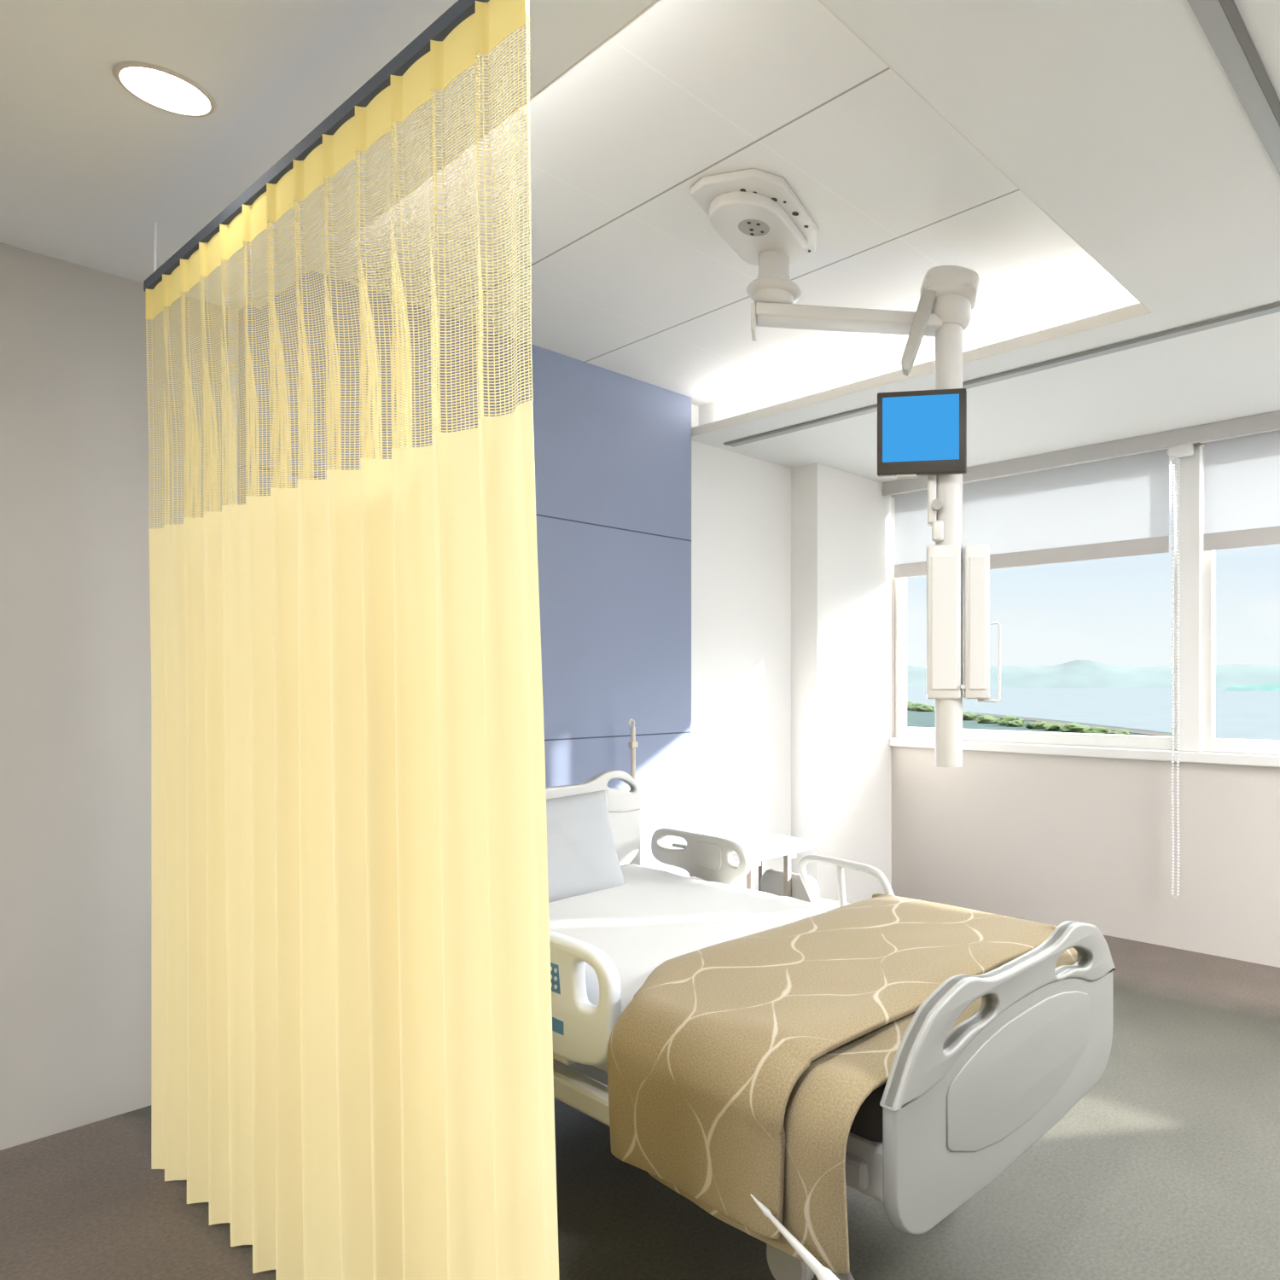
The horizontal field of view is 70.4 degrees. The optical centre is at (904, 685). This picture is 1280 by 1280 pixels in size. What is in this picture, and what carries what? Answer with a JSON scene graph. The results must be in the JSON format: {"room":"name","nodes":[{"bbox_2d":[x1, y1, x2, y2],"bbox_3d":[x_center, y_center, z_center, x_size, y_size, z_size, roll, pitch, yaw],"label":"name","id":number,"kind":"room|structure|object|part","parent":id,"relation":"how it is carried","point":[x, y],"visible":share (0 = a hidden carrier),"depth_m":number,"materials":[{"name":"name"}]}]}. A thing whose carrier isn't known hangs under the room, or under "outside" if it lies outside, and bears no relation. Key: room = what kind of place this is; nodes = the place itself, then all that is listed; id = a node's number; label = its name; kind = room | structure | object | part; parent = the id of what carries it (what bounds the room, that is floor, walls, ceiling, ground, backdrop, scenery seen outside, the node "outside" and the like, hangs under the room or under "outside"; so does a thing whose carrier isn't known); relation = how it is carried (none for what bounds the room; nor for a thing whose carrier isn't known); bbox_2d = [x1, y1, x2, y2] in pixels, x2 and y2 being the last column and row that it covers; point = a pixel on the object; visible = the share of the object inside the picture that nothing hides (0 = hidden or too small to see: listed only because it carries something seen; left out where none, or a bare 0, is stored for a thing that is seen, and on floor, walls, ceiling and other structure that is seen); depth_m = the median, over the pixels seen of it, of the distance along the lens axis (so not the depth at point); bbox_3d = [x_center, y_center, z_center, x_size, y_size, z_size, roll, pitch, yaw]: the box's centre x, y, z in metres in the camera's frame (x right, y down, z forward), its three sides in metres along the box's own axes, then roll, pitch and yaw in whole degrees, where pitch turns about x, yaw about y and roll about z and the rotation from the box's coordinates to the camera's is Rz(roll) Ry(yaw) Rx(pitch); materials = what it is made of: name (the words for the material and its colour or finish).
{"room":"hospital room","nodes":[
{"label":"hospital room","id":0,"kind":"room"},
{"bbox_2d":[0,242,791,1150],"bbox_3d":[-2.522,-0.085,2.934,0.120,2.970,7.650,0,0,37],"label":"wall","id":1,"kind":"structure","parent":0,"point":[75,651],"depth_m":2.74,"materials":[{"name":"paint"}]},
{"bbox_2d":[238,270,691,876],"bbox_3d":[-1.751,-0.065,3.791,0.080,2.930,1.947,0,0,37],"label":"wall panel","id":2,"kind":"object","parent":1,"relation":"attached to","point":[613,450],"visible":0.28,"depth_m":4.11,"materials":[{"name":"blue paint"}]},
{"bbox_2d":[0,0,1279,482],"bbox_3d":[0.209,-1.355,0.875,6.720,0.045,7.650,0,0,37],"label":"ceiling","id":3,"kind":"structure","parent":0,"point":[1121,120],"depth_m":2.08,"materials":[{"name":"white paint"}]},
{"bbox_2d":[112,61,216,116],"bbox_3d":[-1.651,-1.329,1.910,0.176,0.006,0.176,0,0,37],"label":"recessed light","id":4,"kind":"object","parent":3,"relation":"in","point":[164,89],"visible":1,"depth_m":1.90,"materials":[{"name":"beige metal"}]},
{"bbox_2d":[143,0,489,291],"bbox_3d":[-1.270,-1.234,1.833,2.235,0.195,0.106,0,0,37],"label":"rail","id":5,"kind":"object","parent":3,"relation":"hanging from","point":[439,30],"visible":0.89,"depth_m":1.75,"materials":[{"name":"grey metal"}]},
{"bbox_3d":[-2.155,-1.248,2.457,0.005,0.169,0.005,0,0,14],"label":"suspension rod","id":6,"kind":"part","parent":5,"relation":"part of","materials":[{"name":"white paint"}]},
{"bbox_2d":[145,0,558,1279],"bbox_3d":[-1.312,0.128,1.898,2.020,2.521,0.166,0,0,37],"label":"privacy curtain","id":7,"kind":"object","parent":5,"relation":"hanging from","point":[352,1044],"visible":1,"depth_m":1.75,"materials":[{"name":"yellow fabric"}]},
{"bbox_3d":[-1.355,-0.748,1.913,1.936,0.606,0.072,0,0,35],"label":"net panel","id":8,"kind":"part","parent":7,"relation":"part of","materials":[{"name":"yellow fabric"}]},
{"bbox_3d":[-1.304,0.469,1.911,2.021,1.837,0.116,0,0,35],"label":"fabric panel","id":9,"kind":"part","parent":7,"relation":"part of","materials":[{"name":"yellow fabric"}]},
{"bbox_2d":[259,0,1151,436],"bbox_3d":[-0.731,-1.355,3.059,2.590,0.047,1.933,0,0,37],"label":"trim","id":10,"kind":"structure","parent":3,"relation":"attached to","point":[1138,309],"depth_m":3.39,"materials":[{"name":"white paint"}]},
{"bbox_2d":[698,280,1140,425],"bbox_3d":[-0.678,-1.454,3.022,2.720,0.153,2.210,0,0,37],"label":"ceiling light","id":11,"kind":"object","parent":3,"relation":"attached to","point":[1110,296],"depth_m":3.76,"materials":[{"name":"white plastic"}]},
{"bbox_2d":[723,0,1279,447],"bbox_3d":[-1.122,-1.327,1.923,3.134,0.008,4.722,0,0,37],"label":"track","id":12,"kind":"object","parent":3,"relation":"attached to","point":[1222,22],"visible":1,"depth_m":1.98,"materials":[{"name":"silver metal"}]},
{"bbox_2d":[0,934,1279,1279],"bbox_3d":[0.161,1.450,0.912,6.840,0.100,7.650,0,0,37],"label":"floor","id":13,"kind":"structure","parent":0,"point":[1167,1167],"depth_m":2.33,"materials":[{"name":"grey"}]},
{"bbox_2d":[628,718,638,782],"bbox_3d":[-1.300,0.778,4.091,0.208,1.237,0.208,0,0,37],"label":"stand","id":14,"kind":"object","parent":13,"relation":"on","point":[632,744],"visible":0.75,"depth_m":4.08,"materials":[{"name":"beige metal"}]},
{"bbox_2d":[727,832,820,896],"bbox_3d":[-0.660,1.050,3.784,0.390,0.700,0.440,0,0,37],"label":"side table","id":15,"kind":"object","parent":13,"relation":"on","point":[760,846],"visible":0.47,"depth_m":3.70,"materials":[{"name":"grey laminate"}]},
{"bbox_3d":[-0.633,1.066,3.521,0.024,0.668,0.022,0,0,37],"label":"leg","id":16,"kind":"part","parent":15,"relation":"part of","materials":[{"name":"white"}]},
{"bbox_3d":[-0.674,1.066,4.040,0.024,0.668,0.022,0,0,37],"label":"leg","id":17,"kind":"part","parent":15,"relation":"part of","materials":[{"name":"white"}]},
{"bbox_3d":[-0.506,1.066,3.691,0.024,0.668,0.022,0,0,37],"label":"leg","id":18,"kind":"part","parent":15,"relation":"part of","materials":[{"name":"white"}]},
{"bbox_2d":[761,868,849,907],"bbox_3d":[-0.412,1.110,3.865,0.330,0.580,0.363,0,0,37],"label":"chair","id":19,"kind":"object","parent":13,"relation":"on","point":[771,880],"visible":0.32,"depth_m":3.74,"materials":[{"name":"grey plastic"}]},
{"bbox_3d":[-0.504,0.940,3.742,0.330,0.240,0.050,0,0,37],"label":"backrest","id":20,"kind":"part","parent":19,"relation":"part of","materials":[{"name":"grey plastic"}]},
{"bbox_3d":[-0.399,1.040,3.882,0.330,0.060,0.320,0,0,37],"label":"seat","id":21,"kind":"part","parent":19,"relation":"part of","materials":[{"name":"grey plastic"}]},
{"bbox_2d":[545,770,1115,1279],"bbox_3d":[-0.582,0.875,2.529,2.202,1.049,1.211,0,0,37],"label":"hospital bed","id":22,"kind":"object","parent":13,"relation":"on","point":[960,1105],"visible":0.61,"depth_m":1.94,"materials":[{"name":"grey plastic"}]},
{"bbox_3d":[-0.904,0.915,2.207,0.200,0.070,0.052,0,0,37],"label":"rail mount","id":23,"kind":"part","parent":22,"relation":"part of","materials":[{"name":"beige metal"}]},
{"bbox_3d":[-0.658,1.032,2.640,1.730,0.065,1.005,0,0,37],"label":"frame","id":24,"kind":"part","parent":22,"relation":"part of","materials":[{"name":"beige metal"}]},
{"bbox_3d":[-0.916,0.766,2.166,0.628,0.294,0.036,0,0,37],"label":"rail","id":25,"kind":"part","parent":22,"relation":"part of","materials":[{"name":"white plastic"}]},
{"bbox_3d":[-1.416,0.671,3.214,0.034,0.642,0.976,0,0,37],"label":"headboard","id":26,"kind":"part","parent":22,"relation":"part of","materials":[{"name":"white plastic"}]},
{"bbox_3d":[-0.830,0.744,3.449,0.593,0.291,0.032,0,0,37],"label":"rail","id":27,"kind":"part","parent":22,"relation":"part of","materials":[{"name":"grey plastic"}]},
{"bbox_2d":[548,863,886,1141],"bbox_3d":[-0.579,0.836,2.580,2.020,0.213,0.982,0,0,37],"label":"mattress","id":28,"kind":"object","parent":22,"relation":"on","point":[657,916],"visible":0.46,"depth_m":2.69,"materials":[{"name":"white fabric"}]},
{"bbox_2d":[546,789,625,902],"bbox_3d":[-1.283,0.585,2.951,0.206,0.371,0.685,0,0,37],"label":"pillow","id":29,"kind":"object","parent":28,"relation":"on","point":[583,858],"visible":0.38,"depth_m":3.04,"materials":[{"name":"grey fabric"}]},
{"bbox_2d":[605,790,609,820],"bbox_3d":[-1.344,0.600,3.091,0.152,0.369,0.680,0,0,37],"label":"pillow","id":30,"kind":"object","parent":28,"relation":"on","point":[606,791],"visible":0.02,"depth_m":3.37,"materials":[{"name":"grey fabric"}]},
{"bbox_2d":[607,893,1077,1274],"bbox_3d":[-0.094,0.866,2.195,0.815,0.361,1.238,0,0,37],"label":"blanket","id":31,"kind":"object","parent":28,"relation":"on","point":[738,1068],"visible":0.84,"depth_m":1.75,"materials":[{"name":"beige fabric"}]},
{"bbox_3d":[-0.589,0.932,2.591,2.000,0.055,0.950,0,0,37],"label":"deck frame","id":32,"kind":"part","parent":22,"relation":"part of","materials":[{"name":"beige fabric"}]},
{"bbox_3d":[-0.179,0.755,2.959,0.514,0.295,0.027,0,0,37],"label":"rail","id":33,"kind":"part","parent":22,"relation":"part of","materials":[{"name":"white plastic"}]},
{"bbox_3d":[0.264,0.830,1.949,0.034,0.461,0.976,0,0,37],"label":"footboard","id":34,"kind":"part","parent":22,"relation":"part of","materials":[{"name":"grey plastic"}]},
{"bbox_3d":[0.264,0.863,1.949,0.042,0.254,0.650,0,0,37],"label":"panel","id":35,"kind":"part","parent":22,"relation":"part of","materials":[{"name":"grey plastic"}]},
{"bbox_2d":[310,0,1116,406],"bbox_3d":[-0.678,-1.550,3.022,2.720,0.040,2.210,0,0,37],"label":"ceiling","id":36,"kind":"structure","parent":0,"point":[631,277],"depth_m":2.72,"materials":[{"name":"paint"}]},
{"bbox_2d":[690,168,1000,767],"bbox_3d":[-0.211,-0.622,2.849,0.693,1.814,0.928,0,0,37],"label":"pendant","id":37,"kind":"object","parent":36,"relation":"hanging from","point":[755,212],"visible":1,"depth_m":2.93,"materials":[{"name":"white metal"}]},
{"bbox_3d":[-0.465,-1.516,2.777,0.303,0.028,0.480,0,0,15],"label":"mount plate","id":38,"kind":"part","parent":37,"relation":"part of","materials":[{"name":"white metal"}]},
{"bbox_3d":[-0.190,-1.266,2.962,0.638,0.049,0.105,0,0,-7],"label":"swing arm","id":39,"kind":"part","parent":37,"relation":"part of","materials":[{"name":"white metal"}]},
{"bbox_2d":[877,388,966,477],"bbox_3d":[0.059,-0.865,2.931,0.282,0.286,0.167,0,0,37],"label":"monitor","id":40,"kind":"object","parent":37,"relation":"on","point":[924,432],"depth_m":2.92,"materials":[{"name":"blue glass"}]},
{"bbox_3d":[0.111,-0.620,2.937,0.036,0.036,0.030,0,0,0],"label":"clamp knob","id":41,"kind":"part","parent":37,"relation":"part of","materials":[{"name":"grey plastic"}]},
{"bbox_3d":[0.137,-0.218,2.988,0.118,0.533,0.078,0,0,0],"label":"supply panel","id":42,"kind":"part","parent":37,"relation":"part of","materials":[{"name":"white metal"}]},
{"bbox_3d":[0.137,-0.215,2.947,0.088,0.460,0.009,0,0,0],"label":"panel door","id":43,"kind":"part","parent":37,"relation":"part of","materials":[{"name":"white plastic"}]},
{"bbox_3d":[0.252,-0.218,2.988,0.088,0.533,0.078,0,0,0],"label":"supply panel","id":44,"kind":"part","parent":37,"relation":"part of","materials":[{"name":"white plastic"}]},
{"bbox_3d":[0.252,-0.215,2.947,0.058,0.460,0.009,0,0,0],"label":"panel door","id":45,"kind":"part","parent":37,"relation":"part of","materials":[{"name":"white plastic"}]},
{"bbox_3d":[0.298,-0.084,3.007,0.085,0.287,0.011,0,0,0],"label":"grab handle","id":46,"kind":"part","parent":37,"relation":"part of","materials":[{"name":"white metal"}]},
{"bbox_2d":[791,463,891,903],"bbox_3d":[-0.393,0.034,5.478,0.220,2.732,0.723,0,0,37],"label":"wall pier","id":47,"kind":"object","parent":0,"point":[841,520],"visible":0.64,"depth_m":5.31,"materials":[{"name":"white paint"}]},
{"bbox_2d":[891,442,1279,967],"bbox_3d":[2.466,0.034,3.870,6.720,2.732,0.150,0,0,37],"label":"wall","id":48,"kind":"structure","parent":0,"point":[1052,840],"depth_m":4.82,"materials":[{"name":"white paint"}]},
{"bbox_2d":[895,460,1177,750],"bbox_3d":[0.732,-0.453,5.167,1.950,1.605,0.065,0,0,37],"label":"window","id":49,"kind":"structure","parent":48,"relation":"in","point":[902,730],"depth_m":5.19,"materials":[{"name":"white"}]},
{"bbox_2d":[891,443,1193,896],"bbox_3d":[0.706,-0.089,5.045,1.995,2.411,0.068,0,0,37],"label":"roller blind","id":50,"kind":"object","parent":49,"relation":"attached to","point":[1119,506],"visible":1,"depth_m":4.91,"materials":[{"name":"white fabric"}]},
{"bbox_3d":[1.421,-0.036,4.479,0.044,2.304,0.013,0,0,37],"label":"bead chain","id":51,"kind":"part","parent":50,"relation":"part of","materials":[{"name":"white"}]},
{"bbox_2d":[882,410,1279,495],"bbox_3d":[1.636,-1.290,4.289,4.450,0.084,0.020,0,0,37],"label":"trim","id":52,"kind":"structure","parent":48,"relation":"attached to","point":[1271,421],"depth_m":4.66,"materials":[{"name":"grey paint"}]},
{"bbox_2d":[889,737,1279,767],"bbox_3d":[1.729,0.378,4.413,4.450,0.055,0.190,0,0,37],"label":"trim","id":53,"kind":"structure","parent":48,"relation":"attached to","point":[1268,760],"depth_m":4.75,"materials":[{"name":"white"}]},
{"bbox_2d":[1177,445,1202,751],"bbox_3d":[1.537,-0.453,4.558,0.120,1.605,0.130,0,0,37],"label":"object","id":54,"kind":"structure","parent":48,"relation":"attached to","point":[1190,467],"depth_m":4.50,"materials":[{"name":"white paint"}]},
{"bbox_2d":[1202,447,1279,755],"bbox_3d":[2.298,-0.453,3.988,1.790,1.605,0.065,0,0,37],"label":"window","id":55,"kind":"structure","parent":48,"relation":"in","point":[1210,743],"depth_m":4.48,"materials":[{"name":"white"}]},
{"bbox_2d":[1199,428,1279,551],"bbox_3d":[2.244,-0.997,3.901,1.770,0.597,0.044,0,0,37],"label":"roller blind","id":56,"kind":"object","parent":55,"relation":"attached to","point":[1242,473],"visible":0.8,"depth_m":4.32,"materials":[{"name":"white fabric"}]},
{"label":"outside","id":57,"kind":"structure","parent":0,"visible":0},
{"bbox_2d":[907,659,1279,688],"bbox_3d":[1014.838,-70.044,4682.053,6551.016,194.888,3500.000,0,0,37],"label":"hill","id":58,"kind":"structure","parent":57,"point":[1078,673],"depth_m":5298.37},
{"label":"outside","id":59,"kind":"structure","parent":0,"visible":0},
{"bbox_2d":[907,687,1279,740],"bbox_3d":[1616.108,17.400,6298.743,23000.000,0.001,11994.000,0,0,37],"label":"sea","id":60,"kind":"structure","parent":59,"point":[1251,715],"depth_m":683.05,"materials":[{"name":"liquid"}]},
{"bbox_2d":[1225,682,1279,691],"bbox_3d":[1182.898,8.443,2475.820,547.016,37.914,389.897,0,0,37],"label":"island","id":61,"kind":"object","parent":60,"relation":"on","point":[1275,686],"visible":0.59,"depth_m":2514.72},
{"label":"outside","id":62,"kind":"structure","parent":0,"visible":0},
{"bbox_2d":[907,709,1228,738],"bbox_3d":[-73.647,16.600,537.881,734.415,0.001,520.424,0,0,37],"label":"shore","id":63,"kind":"structure","parent":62,"point":[925,719],"depth_m":357.32,"materials":[{"name":"green plant"}]},
{"bbox_2d":[907,701,913,709],"bbox_3d":[1.697,14.771,586.060,16.320,7.358,14.355,0,0,-37],"label":"shrub","id":64,"kind":"object","parent":63,"relation":"on","point":[909,703],"visible":0.15,"depth_m":583.82,"materials":[{"name":"green plant"}]},
{"bbox_2d":[908,702,934,710],"bbox_3d":[11.080,14.771,556.533,16.320,7.358,14.355,0,0,-6],"label":"shrub","id":65,"kind":"object","parent":63,"relation":"on","point":[912,706],"visible":0.4,"depth_m":551.33,"materials":[{"name":"green plant"}]},
{"bbox_2d":[914,704,934,711],"bbox_3d":[12.796,15.092,540.280,11.963,6.132,13.600,0,0,9],"label":"shrub","id":66,"kind":"object","parent":63,"relation":"on","point":[923,707],"visible":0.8,"depth_m":535.35,"materials":[{"name":"green plant"}]},
{"bbox_2d":[962,711,978,720],"bbox_3d":[29.282,15.253,406.696,10.766,5.519,12.240,0,0,40],"label":"shrub","id":67,"kind":"object","parent":63,"relation":"on","point":[967,715],"visible":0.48,"depth_m":403.12,"materials":[{"name":"green plant"}]},
{"bbox_2d":[975,715,998,723],"bbox_3d":[36.804,15.414,373.453,9.570,4.906,10.880,0,0,-34],"label":"shrub","id":68,"kind":"object","parent":63,"relation":"on","point":[986,718],"visible":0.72,"depth_m":370.10,"materials":[{"name":"green plant"}]},
{"bbox_2d":[995,715,1025,725],"bbox_3d":[44.102,15.253,354.701,12.240,5.519,10.767,0,0,-19],"label":"shrub","id":69,"kind":"object","parent":63,"relation":"on","point":[1001,721],"visible":0.62,"depth_m":351.00,"materials":[{"name":"green plant"}]},
{"bbox_2d":[1005,720,1023,727],"bbox_3d":[44.119,15.735,343.634,7.178,3.679,8.160,0,0,-3],"label":"shrub","id":70,"kind":"object","parent":63,"relation":"on","point":[1015,723],"visible":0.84,"depth_m":340.75,"materials":[{"name":"green plant"}]},
{"bbox_2d":[1025,721,1047,729],"bbox_3d":[50.820,15.575,325.271,9.520,4.292,8.374,0,0,12],"label":"shrub","id":71,"kind":"object","parent":63,"relation":"on","point":[1038,724],"visible":0.6,"depth_m":322.77,"materials":[{"name":"green plant"}]},
{"bbox_2d":[1041,721,1064,731],"bbox_3d":[54.771,15.575,312.666,8.374,4.292,9.520,0,0,28],"label":"shrub","id":72,"kind":"object","parent":63,"relation":"on","point":[1056,726],"visible":0.74,"depth_m":309.99,"materials":[{"name":"green plant"}]},
{"bbox_2d":[1059,721,1090,733],"bbox_3d":[60.230,15.414,298.364,10.880,4.906,9.570,0,0,43],"label":"shrub","id":73,"kind":"object","parent":63,"relation":"on","point":[1074,727],"visible":0.74,"depth_m":295.29,"materials":[{"name":"green plant"}]},
{"bbox_2d":[1082,726,1111,733],"bbox_3d":[63.530,15.575,280.914,9.520,4.292,8.374,0,0,-31],"label":"shrub","id":74,"kind":"object","parent":63,"relation":"on","point":[1094,730],"visible":0.55,"depth_m":277.67,"materials":[{"name":"green plant"}]},
{"bbox_2d":[1106,729,1129,734],"bbox_3d":[67.290,15.735,269.674,7.178,3.679,8.160,0,0,-16],"label":"shrub","id":75,"kind":"object","parent":63,"relation":"on","point":[1118,731],"visible":0.46,"depth_m":267.10,"materials":[{"name":"green plant"}]},
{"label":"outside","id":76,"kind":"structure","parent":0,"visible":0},
{"bbox_2d":[932,709,1174,736],"bbox_3d":[-37.927,16.400,550.957,683.730,0.001,445.622,0,0,37],"label":"road","id":77,"kind":"structure","parent":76,"point":[999,716],"depth_m":331.68,"materials":[{"name":"grey asphalt"}]}
]}

